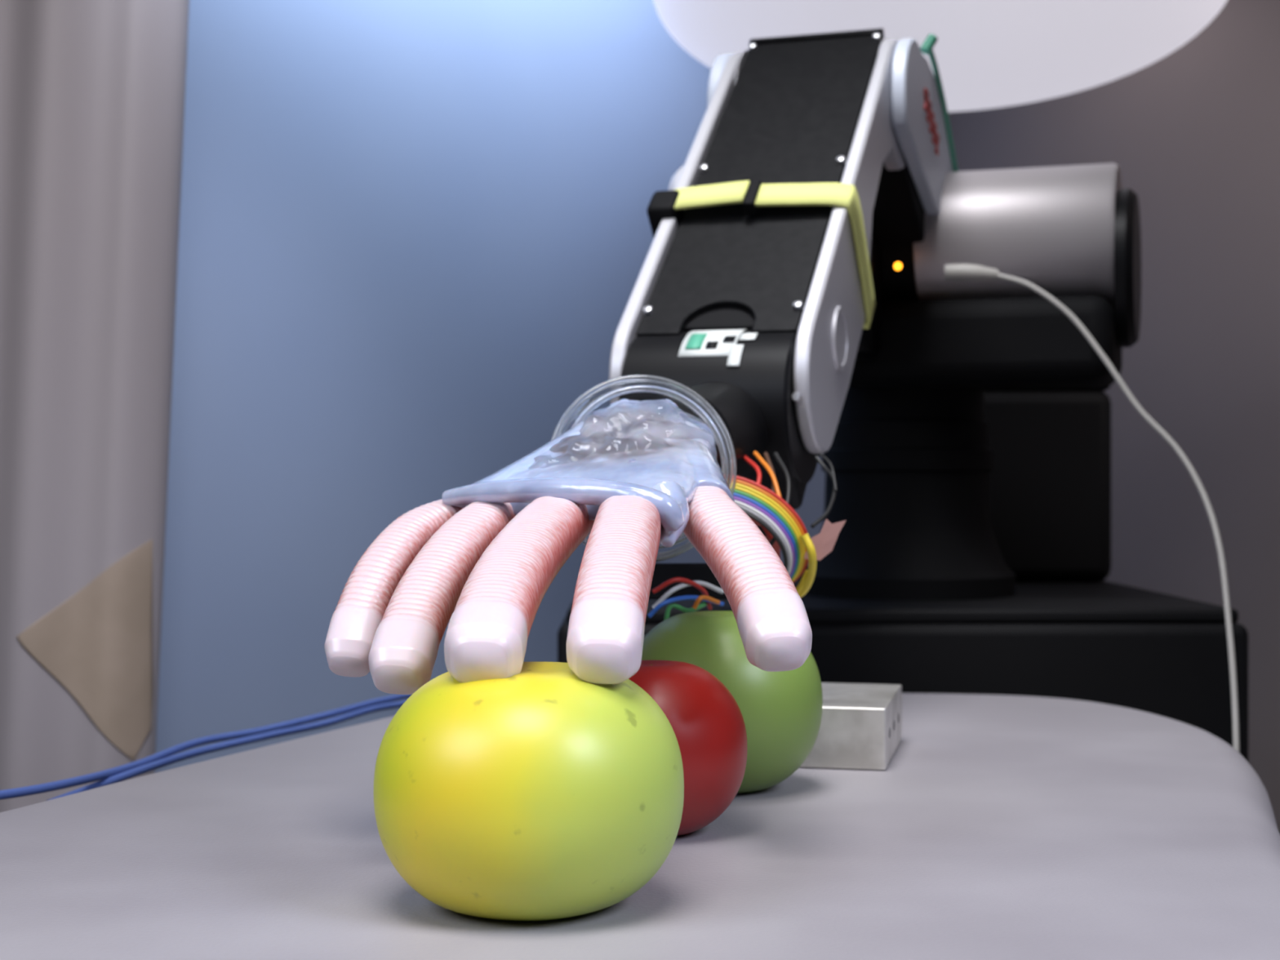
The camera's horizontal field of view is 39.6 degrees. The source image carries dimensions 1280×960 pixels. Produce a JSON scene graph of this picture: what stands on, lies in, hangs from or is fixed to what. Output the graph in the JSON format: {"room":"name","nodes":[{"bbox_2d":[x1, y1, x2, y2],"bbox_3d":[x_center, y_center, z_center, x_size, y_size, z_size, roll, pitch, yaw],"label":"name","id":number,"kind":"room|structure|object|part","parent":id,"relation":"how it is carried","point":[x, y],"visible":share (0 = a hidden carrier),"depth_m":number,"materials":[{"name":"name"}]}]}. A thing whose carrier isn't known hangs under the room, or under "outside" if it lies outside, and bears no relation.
{"room":"workspace","nodes":[
{"label":"workspace","id":0,"kind":"room"},
{"bbox_2d":[0,0,189,812],"bbox_3d":[-0.547,-0.055,0.957,0.665,1.770,0.079,0,0,0],"label":"curtain","id":1,"kind":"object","parent":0,"point":[92,92],"depth_m":0.93,"materials":[{"name":"grey fabric"}]},
{"bbox_2d":[17,538,153,760],"bbox_3d":[-0.289,0.090,0.933,0.072,0.118,0.012,0,0,-36],"label":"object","id":2,"kind":"object","parent":1,"relation":"attached to","point":[97,644],"visible":1,"depth_m":0.94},
{"bbox_2d":[155,0,825,773],"bbox_3d":[-0.089,-0.055,1.363,0.897,1.770,0.027,0,0,-42],"label":"wall","id":3,"kind":"structure","parent":0,"point":[413,234],"depth_m":1.26,"materials":[{"name":"blue paint"}]},
{"bbox_2d":[947,0,1279,833],"bbox_3d":[0.539,-0.055,1.044,0.094,1.770,1.353,0,0,-21],"label":"wall","id":4,"kind":"structure","parent":0,"point":[1193,132],"depth_m":1.35,"materials":[{"name":"grey paint"}]},
{"bbox_2d":[653,0,1227,111],"bbox_3d":[0.213,-0.625,1.270,0.414,0.705,0.414,0,0,0],"label":"pendant lamp","id":5,"kind":"object","parent":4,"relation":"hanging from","point":[989,54],"visible":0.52,"depth_m":1.18,"materials":[{"name":"white"}]},
{"bbox_3d":[0.000,0.845,0.800,3.000,0.030,3.600,0,0,0],"label":"floor","id":6,"kind":"structure","parent":0,"visible":0},
{"bbox_2d":[0,693,1279,959],"bbox_3d":[-0.041,0.470,0.539,0.606,0.720,0.799,0,0,0],"label":"table","id":7,"kind":"object","parent":6,"relation":"on","point":[997,827],"visible":0.73,"depth_m":0.51,"materials":[{"name":"plastic"}]},
{"bbox_2d":[0,693,412,800],"bbox_3d":[-0.165,0.118,0.821,0.050,0.020,0.470,0,0,27],"label":"cable","id":8,"kind":"object","parent":7,"relation":"on","point":[162,758],"visible":0.74,"depth_m":0.80,"materials":[{"name":"blue plastic"}]},
{"bbox_2d":[373,661,684,920],"bbox_3d":[-0.029,0.079,0.460,0.080,0.061,0.080,0,0,0],"label":"apple","id":9,"kind":"object","parent":7,"relation":"on","point":[542,791],"visible":0.92,"depth_m":0.43,"materials":[{"name":"yellow food"}]},
{"bbox_2d":[628,659,747,838],"bbox_3d":[0.004,0.084,0.556,0.060,0.053,0.060,0,0,0],"label":"apple","id":10,"kind":"object","parent":7,"relation":"on","point":[707,722],"visible":0.41,"depth_m":0.54,"materials":[{"name":"red food"}]},
{"bbox_2d":[641,610,822,794],"bbox_3d":[0.029,0.079,0.635,0.071,0.062,0.071,0,0,0],"label":"apple","id":11,"kind":"object","parent":7,"relation":"on","point":[781,711],"visible":0.41,"depth_m":0.61,"materials":[{"name":"green food"}]},
{"bbox_2d":[800,682,902,770],"bbox_3d":[0.079,0.098,0.716,0.046,0.024,0.081,0,0,13],"label":"block","id":12,"kind":"object","parent":7,"relation":"on","point":[860,728],"visible":0.75,"depth_m":0.68,"materials":[{"name":"metal"}]},
{"bbox_2d":[557,577,1248,761],"bbox_3d":[0.143,0.450,1.126,0.376,0.760,0.328,0,0,0],"label":"base platform","id":13,"kind":"object","parent":6,"relation":"on","point":[1103,642],"visible":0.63,"depth_m":0.96,"materials":[{"name":"black"}]},
{"bbox_3d":[0.143,0.074,1.125,0.366,0.008,0.319,0,0,0],"label":"plate","id":14,"kind":"part","parent":13,"relation":"part of","materials":[{"name":"black"}]},
{"bbox_2d":[608,28,1239,753],"bbox_3d":[0.154,-0.022,0.902,0.283,0.448,0.525,0,0,11],"label":"robot arm","id":15,"kind":"object","parent":13,"relation":"on","point":[821,268],"visible":0.94,"depth_m":0.97,"materials":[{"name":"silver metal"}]},
{"bbox_2d":[324,374,812,694],"bbox_3d":[-0.023,0.011,0.553,0.144,0.098,0.232,0,0,0],"label":"robot hand","id":16,"kind":"object","parent":15,"relation":"attached to","point":[635,475],"visible":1,"depth_m":0.53,"materials":[{"name":"plastic"}]},
{"bbox_3d":[0.028,-0.122,0.892,0.007,0.221,0.243,0,0,19],"label":"forearm plate","id":17,"kind":"part","parent":15,"relation":"part of","materials":[{"name":"silver metal"}]},
{"bbox_2d":[684,333,707,349],"bbox_3d":[0.025,-0.060,0.772,0.007,0.007,0.011,0,0,19],"label":"print","id":18,"kind":"object","parent":15,"relation":"on","point":[692,340],"depth_m":0.77,"materials":[{"name":"green"}]},
{"bbox_2d":[705,341,718,348],"bbox_3d":[0.031,-0.058,0.766,0.005,0.003,0.004,0,0,19],"label":"print","id":19,"kind":"object","parent":15,"relation":"on","point":[708,344],"depth_m":0.77,"materials":[{"name":"black plastic"}]},
{"bbox_3d":[0.069,-0.187,1.037,0.008,0.096,0.187,0,0,19],"label":"plate","id":20,"kind":"part","parent":15,"relation":"part of","materials":[{"name":"white plastic"}]},
{"bbox_2d":[722,335,736,342],"bbox_3d":[0.039,-0.061,0.767,0.005,0.003,0.004,0,0,19],"label":"print","id":21,"kind":"object","parent":15,"relation":"on","point":[725,338],"depth_m":0.77,"materials":[{"name":"black plastic"}]},
{"bbox_2d":[647,451,845,620],"bbox_3d":[0.042,0.021,0.695,0.102,0.066,0.053,0,0,-27],"label":"cable","id":22,"kind":"object","parent":15,"relation":"attached to","point":[784,529],"visible":0.62,"depth_m":0.68,"materials":[{"name":"multicoloured plastic"}]},
{"bbox_3d":[0.107,-0.122,0.866,0.007,0.221,0.243,0,0,19],"label":"forearm plate","id":23,"kind":"part","parent":15,"relation":"part of","materials":[{"name":"silver metal"}]},
{"bbox_3d":[0.163,-0.187,1.006,0.008,0.096,0.187,0,0,19],"label":"plate","id":24,"kind":"part","parent":15,"relation":"part of","materials":[{"name":"white plastic"}]},
{"bbox_2d":[983,385,1111,582],"bbox_3d":[0.264,0.001,1.240,0.117,0.138,0.070,0,0,0],"label":"case","id":25,"kind":"object","parent":13,"relation":"on","point":[1050,479],"visible":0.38,"depth_m":1.21,"materials":[{"name":"black plastic"}]},
{"bbox_3d":[0.264,-0.065,1.240,0.113,0.007,0.066,0,0,0],"label":"case lid","id":26,"kind":"part","parent":25,"relation":"part of","materials":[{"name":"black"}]}
]}

